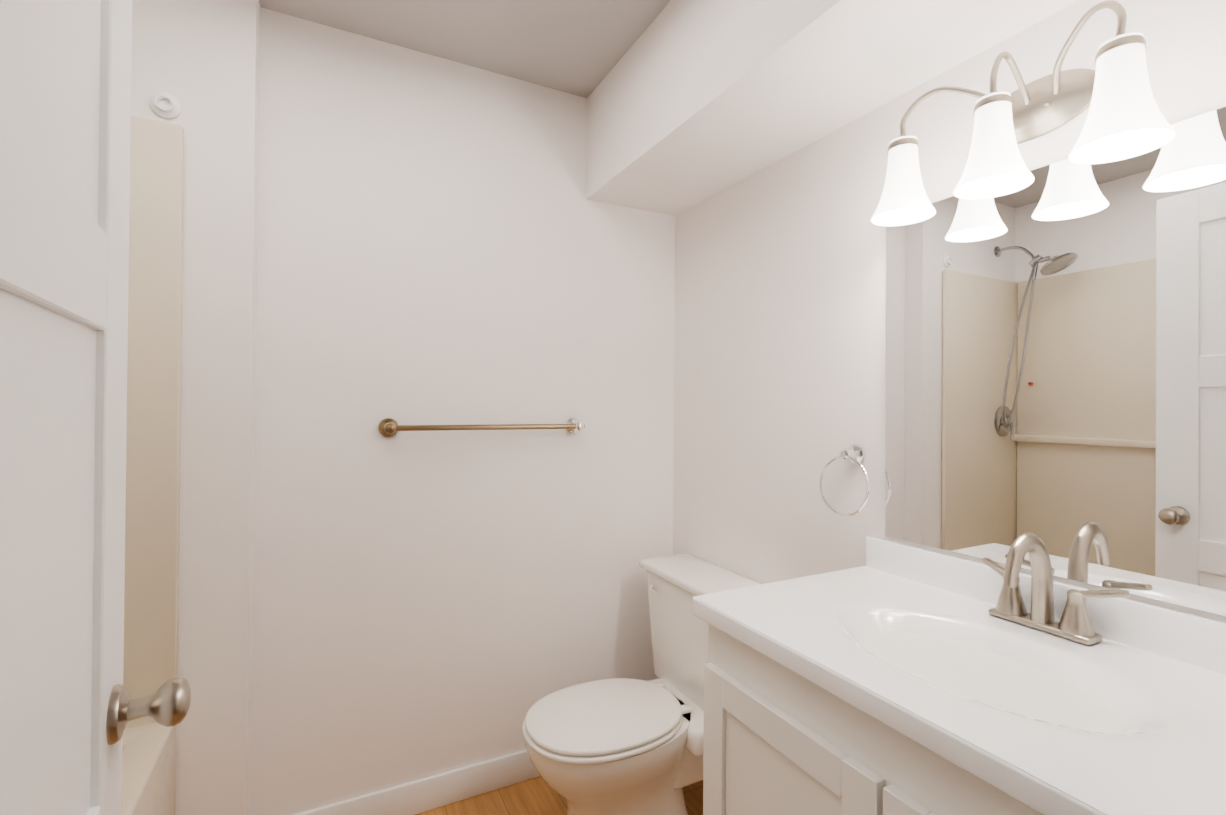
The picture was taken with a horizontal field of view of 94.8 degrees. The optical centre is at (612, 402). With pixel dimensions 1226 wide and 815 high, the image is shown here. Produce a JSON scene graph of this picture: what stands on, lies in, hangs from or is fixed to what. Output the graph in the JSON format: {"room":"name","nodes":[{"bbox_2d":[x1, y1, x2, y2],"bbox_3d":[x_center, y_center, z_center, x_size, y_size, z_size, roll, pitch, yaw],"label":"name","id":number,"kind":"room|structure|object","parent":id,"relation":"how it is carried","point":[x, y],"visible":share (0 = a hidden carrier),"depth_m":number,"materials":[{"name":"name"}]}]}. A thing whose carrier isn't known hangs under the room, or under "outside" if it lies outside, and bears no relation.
{"room":"bathroom","nodes":[
{"label":"bathroom","id":0,"kind":"room"},
{"bbox_2d":[131,0,259,814],"bbox_3d":[-1.470,0.085,1.435,0.949,2.488,0.216,1,0,-27],"label":"wall","id":1,"kind":"structure","parent":0,"point":[198,60],"depth_m":1.52,"materials":[{"name":"white paint"}]},
{"bbox_2d":[250,7,674,814],"bbox_3d":[-0.424,0.097,2.023,1.447,2.488,0.120,1,0,-27],"label":"wall","id":2,"kind":"structure","parent":0,"point":[442,241],"depth_m":1.87,"materials":[{"name":"white paint"}]},
{"bbox_2d":[294,750,539,814],"bbox_3d":[-0.401,1.288,1.951,1.447,0.105,0.026,1,0,-27],"label":"baseboard","id":3,"kind":"structure","parent":2,"relation":"attached to","point":[436,791],"depth_m":1.83,"materials":[{"name":"white paint"}]},
{"bbox_2d":[378,418,584,436],"bbox_3d":[-0.417,0.085,1.917,0.700,0.060,0.073,1,0,-27],"label":"towel rail","id":4,"kind":"object","parent":2,"relation":"attached to","point":[388,427],"visible":1,"depth_m":1.86,"materials":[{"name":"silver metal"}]},
{"bbox_2d":[259,0,670,97],"bbox_3d":[-0.036,-1.203,0.378,2.516,0.100,3.406,1,0,-27],"label":"ceiling","id":5,"kind":"structure","parent":0,"point":[580,48],"depth_m":1.74,"materials":[{"name":"grey paint"}]},
{"bbox_2d":[586,0,1078,215],"bbox_3d":[0.500,-0.958,1.398,0.410,0.390,1.856,1,0,-27],"label":"ceiling soffit","id":6,"kind":"structure","parent":5,"relation":"attached to","point":[691,103],"depth_m":1.45,"materials":[{"name":"white paint"}]},
{"bbox_2d":[415,776,702,814],"bbox_3d":[-0.058,1.385,0.363,2.516,0.100,3.406,1,0,-27],"label":"floor","id":7,"kind":"structure","parent":0,"point":[536,796],"depth_m":1.89,"materials":[{"name":"brown wood"}]},
{"bbox_2d":[122,93,183,814],"bbox_3d":[-1.038,0.206,0.551,0.670,2.243,1.747,1,0,-27],"label":"shower surround","id":8,"kind":"object","parent":7,"relation":"on","point":[153,439],"visible":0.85,"depth_m":1.44,"materials":[{"name":"beige plastic"}]},
{"bbox_2d":[522,553,760,814],"bbox_3d":[0.080,0.961,1.778,0.738,0.766,0.536,1,0,-27],"label":"toilet","id":9,"kind":"object","parent":7,"relation":"on","point":[620,746],"visible":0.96,"depth_m":1.71,"materials":[{"name":"white ceramic"}]},
{"bbox_2d":[692,533,1225,814],"bbox_3d":[0.620,0.790,0.930,0.560,1.107,0.906,1,0,-27],"label":"bathroom vanity","id":10,"kind":"object","parent":7,"relation":"on","point":[892,678],"visible":1,"depth_m":0.92,"materials":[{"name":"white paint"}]},
{"bbox_2d":[982,533,1129,645],"bbox_3d":[0.763,0.329,1.033,0.150,0.181,0.240,1,0,-27],"label":"faucet","id":11,"kind":"object","parent":10,"relation":"on","point":[1009,620],"depth_m":1.03,"materials":[{"name":"silver metal"}]},
{"bbox_2d":[673,0,1225,622],"bbox_3d":[1.020,0.103,0.915,0.120,2.488,3.406,1,0,-27],"label":"wall","id":12,"kind":"structure","parent":0,"point":[779,334],"depth_m":1.63,"materials":[{"name":"white paint"}]},
{"bbox_2d":[819,444,869,516],"bbox_3d":[0.624,0.206,1.495,0.054,0.189,0.160,1,0,-27],"label":"towel ring","id":13,"kind":"object","parent":12,"relation":"attached to","point":[853,453],"visible":1,"depth_m":1.49,"materials":[{"name":"silver metal"}]},
{"bbox_2d":[871,0,1175,225],"bbox_3d":[0.755,-0.540,1.086,0.208,0.269,0.508,1,0,-27],"label":"sconce","id":14,"kind":"object","parent":12,"relation":"attached to","point":[1125,119],"visible":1,"depth_m":1.04,"materials":[{"name":"white glass"}]},
{"bbox_2d":[885,107,1225,615],"bbox_3d":[0.885,-0.065,1.043,0.005,0.801,0.855,1,0,-27],"label":"mirror","id":15,"kind":"object","parent":12,"relation":"attached to","point":[1056,358],"visible":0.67,"depth_m":1.06,"materials":[{"name":"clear mirror"}]},
{"bbox_3d":[0.223,-0.980,0.147,0.870,0.345,0.120,1,0,-27],"label":"lintel","id":16,"kind":"object","parent":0,"visible":0},
{"bbox_3d":[0.182,0.232,0.201,1.000,2.208,0.015,1,0,-27],"label":"door frame","id":17,"kind":"structure","parent":16,"relation":"attached to","visible":0},
{"bbox_2d":[0,0,190,814],"bbox_3d":[-0.458,0.269,0.356,0.187,2.101,0.850,1,0,-27],"label":"door","id":18,"kind":"structure","parent":17,"relation":"attached to","point":[69,709],"depth_m":0.53,"materials":[{"name":"white paint"}]}
]}

